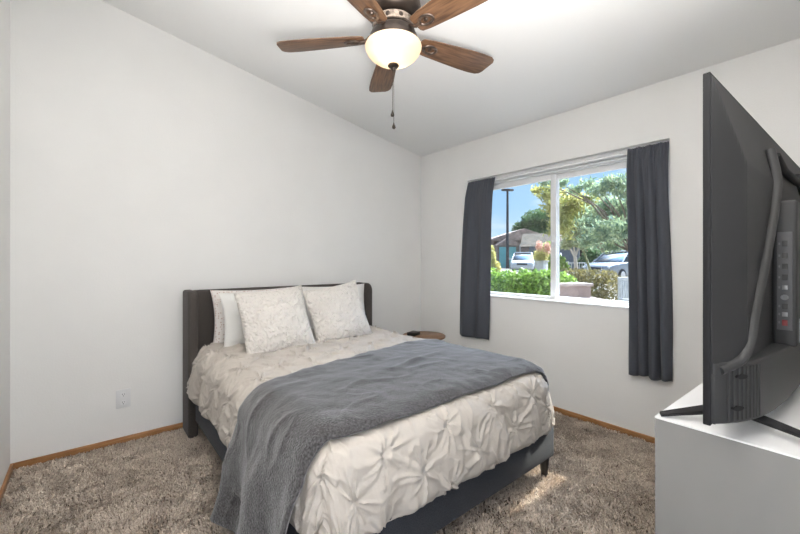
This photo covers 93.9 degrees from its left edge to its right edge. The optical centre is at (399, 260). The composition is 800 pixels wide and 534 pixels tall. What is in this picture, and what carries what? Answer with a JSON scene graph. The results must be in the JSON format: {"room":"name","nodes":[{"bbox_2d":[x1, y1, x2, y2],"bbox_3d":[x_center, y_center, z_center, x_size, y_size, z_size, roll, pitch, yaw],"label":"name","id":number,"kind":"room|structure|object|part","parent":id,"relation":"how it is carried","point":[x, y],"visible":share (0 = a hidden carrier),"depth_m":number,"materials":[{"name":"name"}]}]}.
{"room":"bedroom","nodes":[
{"label":"bedroom","id":0,"kind":"room"},
{"bbox_2d":[0,0,9,488],"bbox_3d":[-1.264,-0.269,0.823,0.160,3.177,3.540,0,0,-40],"label":"wall","id":1,"kind":"structure","parent":0,"point":[4,4],"depth_m":2.09,"materials":[{"name":"white paint"}]},
{"bbox_2d":[0,464,12,505],"bbox_3d":[-1.244,1.236,0.935,0.014,0.047,3.366,0,0,-40],"label":"baseboard","id":2,"kind":"structure","parent":1,"relation":"attached to","point":[10,470],"depth_m":2.06,"materials":[{"name":"brown wood"}]},
{"bbox_2d":[10,0,420,463],"bbox_3d":[-1.094,-0.283,3.369,3.675,3.206,0.160,0,0,-40],"label":"wall","id":3,"kind":"structure","parent":0,"point":[148,167],"depth_m":2.68,"materials":[{"name":"white paint"}]},
{"bbox_2d":[10,422,182,470],"bbox_3d":[-1.038,1.236,3.302,3.355,0.047,0.014,0,0,-40],"label":"baseboard","id":4,"kind":"structure","parent":3,"relation":"attached to","point":[87,448],"depth_m":2.47,"materials":[{"name":"brown wood"}]},
{"bbox_2d":[116,388,130,408],"bbox_3d":[-1.911,0.950,2.580,0.082,0.126,0.010,0,0,-40],"label":"wall outlet","id":5,"kind":"object","parent":3,"relation":"attached to","point":[123,397],"visible":1,"depth_m":2.58,"materials":[{"name":"white plastic"}]},
{"bbox_2d":[1,413,654,533],"bbox_3d":[0.037,1.320,2.007,3.675,0.120,3.700,0,0,-40],"label":"floor","id":6,"kind":"structure","parent":0,"point":[642,495],"depth_m":1.93,"materials":[{"name":"beige carpet"}]},
{"bbox_2d":[0,410,654,533],"bbox_3d":[0.040,1.248,2.001,3.363,0.025,3.388,0,0,-40],"label":"carpet","id":7,"kind":"object","parent":6,"relation":"on","point":[190,462],"visible":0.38,"depth_m":2.02,"materials":[{"name":"beige carpet"}]},
{"bbox_2d":[403,331,445,339],"bbox_3d":[0.224,0.976,3.508,0.406,0.562,0.406,0,0,-40],"label":"side table","id":8,"kind":"object","parent":7,"relation":"on","point":[423,334],"visible":0.26,"depth_m":3.48,"materials":[{"name":"brown wood"}]},
{"bbox_2d":[407,331,419,335],"bbox_3d":[0.128,0.680,3.506,0.082,0.030,0.112,0,0,33],"label":"box","id":9,"kind":"object","parent":8,"relation":"on","point":[411,333],"visible":0.94,"depth_m":3.47,"materials":[{"name":"black metal"}]},
{"bbox_2d":[655,383,799,533],"bbox_3d":[1.411,0.839,1.310,1.507,0.838,0.462,0,0,-38],"label":"dresser","id":10,"kind":"object","parent":7,"relation":"on","point":[741,477],"visible":0.65,"depth_m":0.91,"materials":[{"name":"grey laminate"}]},
{"bbox_2d":[660,72,799,437],"bbox_3d":[1.292,-0.004,1.261,1.450,0.848,0.325,0,0,-38],"label":"television","id":11,"kind":"object","parent":10,"relation":"on","point":[751,186],"visible":1,"depth_m":0.87,"materials":[{"name":"black plastic"}]},
{"bbox_3d":[1.271,-0.028,1.289,1.450,0.801,0.014,0,0,-38],"label":"panel frame","id":12,"kind":"part","parent":11,"relation":"part of","materials":[{"name":"black plastic"}]},
{"bbox_3d":[1.060,0.055,1.029,0.004,0.270,0.030,0,0,-38],"label":"port panel","id":13,"kind":"part","parent":11,"relation":"part of","materials":[{"name":"grey plastic"}]},
{"bbox_2d":[183,282,553,533],"bbox_3d":[-0.350,0.737,2.494,1.585,1.043,2.087,0,0,-40],"label":"upholstered bed","id":14,"kind":"object","parent":6,"relation":"on","point":[198,309],"visible":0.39,"depth_m":2.08,"materials":[{"name":"grey fabric"}]},
{"bbox_3d":[-0.852,1.040,1.962,0.050,0.190,1.805,0,0,-40],"label":"rail","id":15,"kind":"part","parent":14,"relation":"part of","materials":[{"name":"fabric"}]},
{"bbox_3d":[-0.987,0.600,3.260,1.525,0.761,0.085,0,0,-40],"label":"headboard","id":16,"kind":"part","parent":14,"relation":"part of","materials":[{"name":"grey fabric"}]},
{"bbox_2d":[186,325,554,533],"bbox_3d":[-0.267,0.836,2.397,1.635,0.550,1.967,0,0,-40],"label":"duvet","id":17,"kind":"object","parent":14,"relation":"on","point":[355,483],"visible":0.46,"depth_m":1.61,"materials":[{"name":"beige fabric"}]},
{"bbox_2d":[210,287,289,342],"bbox_3d":[-1.120,0.429,2.950,0.681,0.427,0.159,0,0,-40],"label":"bed pillow","id":18,"kind":"object","parent":17,"relation":"on","point":[218,311],"visible":0.18,"depth_m":2.76,"materials":[{"name":"fabric"}]},
{"bbox_2d":[219,287,302,346],"bbox_3d":[-1.020,0.431,2.862,0.668,0.425,0.173,0,0,-42],"label":"bed pillow","id":19,"kind":"object","parent":17,"relation":"on","point":[233,328],"visible":0.15,"depth_m":2.67,"materials":[{"name":"white fabric"}]},
{"bbox_2d":[233,285,315,353],"bbox_3d":[-0.863,0.419,2.619,0.530,0.474,0.244,0,0,-36],"label":"throw pillow","id":20,"kind":"object","parent":17,"relation":"on","point":[273,320],"visible":0.94,"depth_m":2.55,"materials":[{"name":"white fabric"}]},
{"bbox_2d":[303,283,364,328],"bbox_3d":[-0.585,0.432,3.394,0.681,0.427,0.158,0,0,-40],"label":"bed pillow","id":21,"kind":"object","parent":17,"relation":"on","point":[360,287],"visible":0.13,"depth_m":3.31,"materials":[{"name":"white fabric"}]},
{"bbox_2d":[302,280,371,342],"bbox_3d":[-0.480,0.410,2.921,0.548,0.507,0.228,0,0,-34],"label":"throw pillow","id":22,"kind":"object","parent":17,"relation":"on","point":[337,312],"visible":0.94,"depth_m":2.86,"materials":[{"name":"white fabric"}]},
{"bbox_2d":[210,339,548,533],"bbox_3d":[-0.026,0.866,2.040,1.729,0.624,0.951,0,0,-40],"label":"throw blanket","id":23,"kind":"object","parent":17,"relation":"on","point":[282,424],"visible":0.94,"depth_m":1.65,"materials":[{"name":"grey fabric"}]},
{"bbox_3d":[0.304,1.040,1.713,1.510,0.190,0.050,0,0,-40],"label":"foot rail","id":24,"kind":"part","parent":14,"relation":"part of","materials":[{"name":"fabric"}]},
{"bbox_3d":[0.843,1.193,2.183,0.060,0.130,0.060,0,0,-40],"label":"leg","id":25,"kind":"part","parent":14,"relation":"part of","materials":[{"name":"black paint"}]},
{"bbox_2d":[102,0,799,156],"bbox_3d":[0.037,-1.584,2.007,3.675,0.785,3.700,0,0,-40],"label":"ceiling","id":26,"kind":"structure","parent":0,"point":[551,57],"depth_m":2.51,"materials":[{"name":"white paint"}]},
{"bbox_2d":[277,0,493,128],"bbox_3d":[-0.003,-1.140,2.019,1.277,0.830,1.259,0,0,-40],"label":"ceiling fan","id":27,"kind":"object","parent":26,"relation":"hanging from","point":[393,43],"visible":1,"depth_m":1.97,"materials":[{"name":"brown wood"}]},
{"bbox_3d":[-0.445,-1.220,2.100,0.507,0.006,0.166,0,11,8],"label":"blade","id":28,"kind":"part","parent":27,"relation":"part of","materials":[{"name":"brown wood"}]},
{"bbox_3d":[-0.218,-1.220,1.670,0.166,0.006,0.507,12,5,26],"label":"blade","id":29,"kind":"part","parent":27,"relation":"part of","materials":[{"name":"brown wood"}]},
{"bbox_3d":[-0.106,-1.220,2.448,0.166,0.006,0.507,-11,2,-10],"label":"blade","id":30,"kind":"part","parent":27,"relation":"part of","materials":[{"name":"brown wood"}]},
{"bbox_3d":[-0.036,-1.125,2.041,0.308,0.111,0.308,0,0,-40],"label":"lamp shade","id":31,"kind":"part","parent":27,"relation":"part of","materials":[{"name":"white glass"}]},
{"bbox_3d":[0.261,-1.220,1.752,0.507,0.006,0.166,0,-11,44],"label":"blade","id":32,"kind":"part","parent":27,"relation":"part of","materials":[{"name":"brown wood"}]},
{"bbox_3d":[0.330,-1.220,2.234,0.507,0.006,0.166,0,-11,-28],"label":"blade","id":33,"kind":"part","parent":27,"relation":"part of","materials":[{"name":"brown wood"}]},
{"bbox_2d":[421,38,799,437],"bbox_3d":[1.440,0.035,3.068,0.160,2.570,3.540,0,0,-40],"label":"wall","id":34,"kind":"structure","parent":0,"point":[582,352],"depth_m":2.81,"materials":[{"name":"white paint"}]},
{"bbox_2d":[490,294,628,309],"bbox_3d":[1.280,0.341,3.196,0.093,0.020,1.740,0,0,-40],"label":"window sill","id":35,"kind":"structure","parent":34,"relation":"attached to","point":[491,295],"depth_m":3.06,"materials":[{"name":"white paint"}]},
{"bbox_2d":[490,150,669,305],"bbox_3d":[1.339,-0.245,3.244,0.072,1.160,1.740,0,0,-40],"label":"window","id":36,"kind":"structure","parent":34,"relation":"in","point":[554,177],"depth_m":3.21,"materials":[{"name":"white plastic"}]},
{"bbox_3d":[1.071,-0.216,3.547,0.027,1.067,0.871,0,0,-40],"label":"sash","id":37,"kind":"part","parent":36,"relation":"part of","materials":[{"name":"white plastic"}]},
{"bbox_2d":[471,140,669,183],"bbox_3d":[1.298,-0.791,3.211,0.032,0.065,1.728,0,0,-40],"label":"window blind","id":38,"kind":"object","parent":36,"relation":"attached to","point":[624,150],"visible":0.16,"depth_m":3.08,"materials":[{"name":"white plastic"}]},
{"bbox_3d":[1.614,-0.216,2.938,0.026,1.067,0.857,0,0,-40],"label":"sash","id":39,"kind":"part","parent":36,"relation":"part of","materials":[{"name":"white plastic"}]},
{"bbox_2d":[495,143,669,180],"bbox_3d":[1.268,-0.785,3.185,0.022,0.021,1.732,0,0,-40],"label":"curtain rod","id":40,"kind":"object","parent":34,"relation":"attached to","point":[623,153],"visible":0.59,"depth_m":3.06,"materials":[{"name":"white plastic"}]},
{"bbox_2d":[460,177,494,339],"bbox_3d":[0.755,-0.015,3.718,0.067,1.572,0.437,0,0,-40],"label":"curtain","id":41,"kind":"object","parent":40,"relation":"hanging from","point":[475,285],"visible":1,"depth_m":3.71,"materials":[{"name":"fabric"}]},
{"bbox_2d":[626,141,672,381],"bbox_3d":[1.707,0.002,2.567,0.082,1.607,0.271,0,0,-40],"label":"curtain","id":42,"kind":"object","parent":40,"relation":"hanging from","point":[648,220],"visible":1,"depth_m":2.55,"materials":[{"name":"fabric"}]},
{"bbox_2d":[553,406,654,443],"bbox_3d":[1.327,1.236,3.069,0.014,0.047,3.366,0,0,-40],"label":"baseboard","id":43,"kind":"structure","parent":34,"relation":"attached to","point":[608,426],"depth_m":2.79,"materials":[{"name":"brown wood"}]},
{"label":"outside","id":44,"kind":"structure","parent":0,"visible":0},
{"bbox_2d":[501,268,617,299],"bbox_3d":[22.161,0.570,48.566,89.830,1.500,120.000,0,0,-40],"label":"ground","id":45,"kind":"structure","parent":44,"point":[517,270],"depth_m":22.32,"materials":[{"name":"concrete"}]},
{"bbox_2d":[491,245,500,271],"bbox_3d":[3.945,0.238,16.002,0.834,1.966,0.823,0,0,-40],"label":"shrub","id":46,"kind":"object","parent":45,"relation":"on","point":[494,263],"visible":0.27,"depth_m":15.83,"materials":[{"name":"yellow plant"}]},
{"bbox_2d":[501,189,513,268],"bbox_3d":[11.513,-3.452,40.000,1.300,8.524,0.340,0,0,-9],"label":"street lamp","id":47,"kind":"object","parent":45,"relation":"on","point":[506,190],"visible":0.94,"depth_m":39.88,"materials":[{"name":"grey metal"}]},
{"bbox_2d":[491,228,539,267],"bbox_3d":[14.330,-1.510,46.725,8.800,4.520,9.250,0,0,0],"label":"house","id":48,"kind":"structure","parent":45,"relation":"on","point":[498,242],"depth_m":42.45,"materials":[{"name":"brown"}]},
{"bbox_3d":[12.215,-0.370,42.305,1.730,0.500,0.030,0,0,0],"label":"door panel","id":49,"kind":"part","parent":48,"relation":"part of","materials":[{"name":"teal paint"}]},
{"bbox_3d":[12.215,-0.420,42.360,1.870,2.340,0.080,0,0,0],"label":"garage door","id":50,"kind":"part","parent":48,"relation":"part of","materials":[{"name":"teal paint"}]},
{"bbox_3d":[12.215,-0.990,42.305,1.730,0.500,0.030,0,0,0],"label":"door panel","id":51,"kind":"part","parent":48,"relation":"part of","materials":[{"name":"teal paint"}]},
{"bbox_2d":[509,252,534,270],"bbox_3d":[10.202,0.100,30.981,2.160,1.690,4.540,0,0,20],"label":"parked car","id":52,"kind":"object","parent":45,"relation":"on","point":[520,260],"visible":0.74,"depth_m":29.33,"materials":[{"name":"grey paint"}]},
{"bbox_3d":[10.370,-0.375,31.442,1.700,0.680,3.300,0,0,20],"label":"cabin glass","id":53,"kind":"part","parent":52,"relation":"part of","materials":[{"name":"black"}]},
{"bbox_2d":[510,208,550,232],"bbox_3d":[21.925,-3.916,56.957,8.410,9.080,7.332,0,0,-40],"label":"round tree","id":54,"kind":"object","parent":45,"relation":"on","point":[532,222],"visible":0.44,"depth_m":55.95,"materials":[{"name":"green plant"}]},
{"bbox_2d":[490,267,577,295],"bbox_3d":[2.007,0.726,6.202,1.842,1.282,0.628,0,0,39],"label":"hedge","id":55,"kind":"object","parent":45,"relation":"on","point":[536,282],"visible":0.54,"depth_m":6.03,"materials":[{"name":"green plant"}]},
{"bbox_2d":[534,260,548,270],"bbox_3d":[5.872,0.578,15.500,0.440,1.198,0.440,0,0,-40],"label":"planter","id":56,"kind":"object","parent":45,"relation":"on","point":[543,264],"visible":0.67,"depth_m":15.37,"materials":[{"name":"white paint"}]},
{"bbox_2d":[531,241,550,262],"bbox_3d":[5.841,-0.364,15.514,0.803,1.047,0.765,0,0,-40],"label":"grass","id":57,"kind":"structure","parent":56,"relation":"in","point":[540,254],"depth_m":15.42,"materials":[{"name":"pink plant"}]},
{"bbox_2d":[541,241,550,269],"bbox_3d":[7.276,0.096,18.014,0.889,2.189,0.924,0,0,-40],"label":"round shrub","id":58,"kind":"object","parent":45,"relation":"on","point":[549,257],"visible":0.16,"depth_m":17.82,"materials":[{"name":"green plant"}]},
{"bbox_2d":[559,254,570,270],"bbox_3d":[4.541,0.551,10.508,0.469,1.504,0.352,0,0,-15],"label":"young shrub","id":59,"kind":"object","parent":45,"relation":"on","point":[562,261],"visible":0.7,"depth_m":10.42,"materials":[{"name":"green plant"}]},
{"bbox_2d":[530,182,608,293],"bbox_3d":[5.929,-0.762,12.938,3.026,4.084,1.961,0,0,-22],"label":"tree","id":60,"kind":"object","parent":45,"relation":"on","point":[569,206],"visible":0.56,"depth_m":12.39,"materials":[{"name":"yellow plant"}]},
{"bbox_3d":[5.941,-1.721,12.912,3.049,2.166,1.936,0,0,-24],"label":"crown","id":61,"kind":"part","parent":60,"relation":"part of","materials":[{"name":"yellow plant"}]},
{"bbox_2d":[520,232,623,268],"bbox_3d":[18.257,-0.963,36.428,12.000,3.696,5.200,0,0,24],"label":"house","id":62,"kind":"structure","parent":45,"relation":"on","point":[529,241],"depth_m":36.52,"materials":[{"name":"stone"}]},
{"bbox_2d":[559,233,587,282],"bbox_3d":[7.984,-0.098,17.011,1.505,2.628,0.956,0,0,-8],"label":"tree","id":63,"kind":"object","parent":45,"relation":"on","point":[569,244],"visible":0.41,"depth_m":16.94,"materials":[{"name":"green plant"}]},
{"bbox_3d":[7.986,-0.940,17.000,1.521,0.944,0.913,0,0,3],"label":"crown","id":64,"kind":"part","parent":63,"relation":"part of","materials":[{"name":"green plant"}]},
{"bbox_2d":[550,283,605,299],"bbox_3d":[2.533,0.830,5.216,0.580,1.020,0.630,0,0,-9],"label":"wall","id":65,"kind":"structure","parent":45,"relation":"on","point":[579,290],"depth_m":5.29,"materials":[{"name":"pink paint"}]},
{"bbox_2d":[567,261,588,282],"bbox_3d":[9.056,0.571,19.000,1.100,1.109,0.080,0,0,0],"label":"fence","id":66,"kind":"object","parent":45,"relation":"on","point":[567,261],"visible":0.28,"depth_m":18.99,"materials":[{"name":"white paint"}]},
{"bbox_2d":[538,171,627,253],"bbox_3d":[5.709,-0.620,10.218,3.892,3.882,2.514,0,0,-40],"label":"feathery tree","id":67,"kind":"object","parent":45,"relation":"on","point":[613,235],"visible":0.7,"depth_m":10.31,"materials":[{"name":"green plant"}]},
{"bbox_2d":[577,247,601,266],"bbox_3d":[12.183,0.074,23.961,1.550,2.070,1.218,0,0,-14],"label":"round shrub","id":68,"kind":"object","parent":45,"relation":"on","point":[591,255],"visible":0.66,"depth_m":23.73,"materials":[{"name":"green plant"}]},
{"bbox_2d":[559,267,627,300],"bbox_3d":[3.901,0.738,8.132,0.899,1.206,2.279,0,0,-44],"label":"clipped hedge","id":69,"kind":"object","parent":45,"relation":"on","point":[580,274],"visible":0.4,"depth_m":7.72,"materials":[{"name":"green plant"}]},
{"bbox_2d":[583,250,627,276],"bbox_3d":[12.352,0.250,20.990,4.540,1.690,2.160,0,0,-30],"label":"parked car","id":70,"kind":"object","parent":45,"relation":"on","point":[618,262],"visible":0.4,"depth_m":19.96,"materials":[{"name":"silver metal"}]},
{"bbox_3d":[12.777,-0.225,21.234,3.300,0.680,1.700,0,0,-30],"label":"cabin glass","id":71,"kind":"part","parent":70,"relation":"part of","materials":[{"name":"black"}]},
{"bbox_2d":[617,277,628,300],"bbox_3d":[4.243,0.801,6.596,0.540,1.020,0.510,0,0,-29],"label":"garden chair","id":72,"kind":"object","parent":45,"relation":"on","point":[623,291],"visible":0.3,"depth_m":6.73,"materials":[{"name":"white paint"}]},
{"bbox_3d":[3.920,0.821,6.687,0.037,0.980,0.037,0,0,39],"label":"leg","id":73,"kind":"part","parent":72,"relation":"part of","materials":[{"name":"white paint"}]},
{"bbox_3d":[4.131,0.321,6.802,0.520,0.060,0.040,0,0,-29],"label":"rail","id":74,"kind":"part","parent":72,"relation":"part of","materials":[{"name":"white paint"}]}
]}

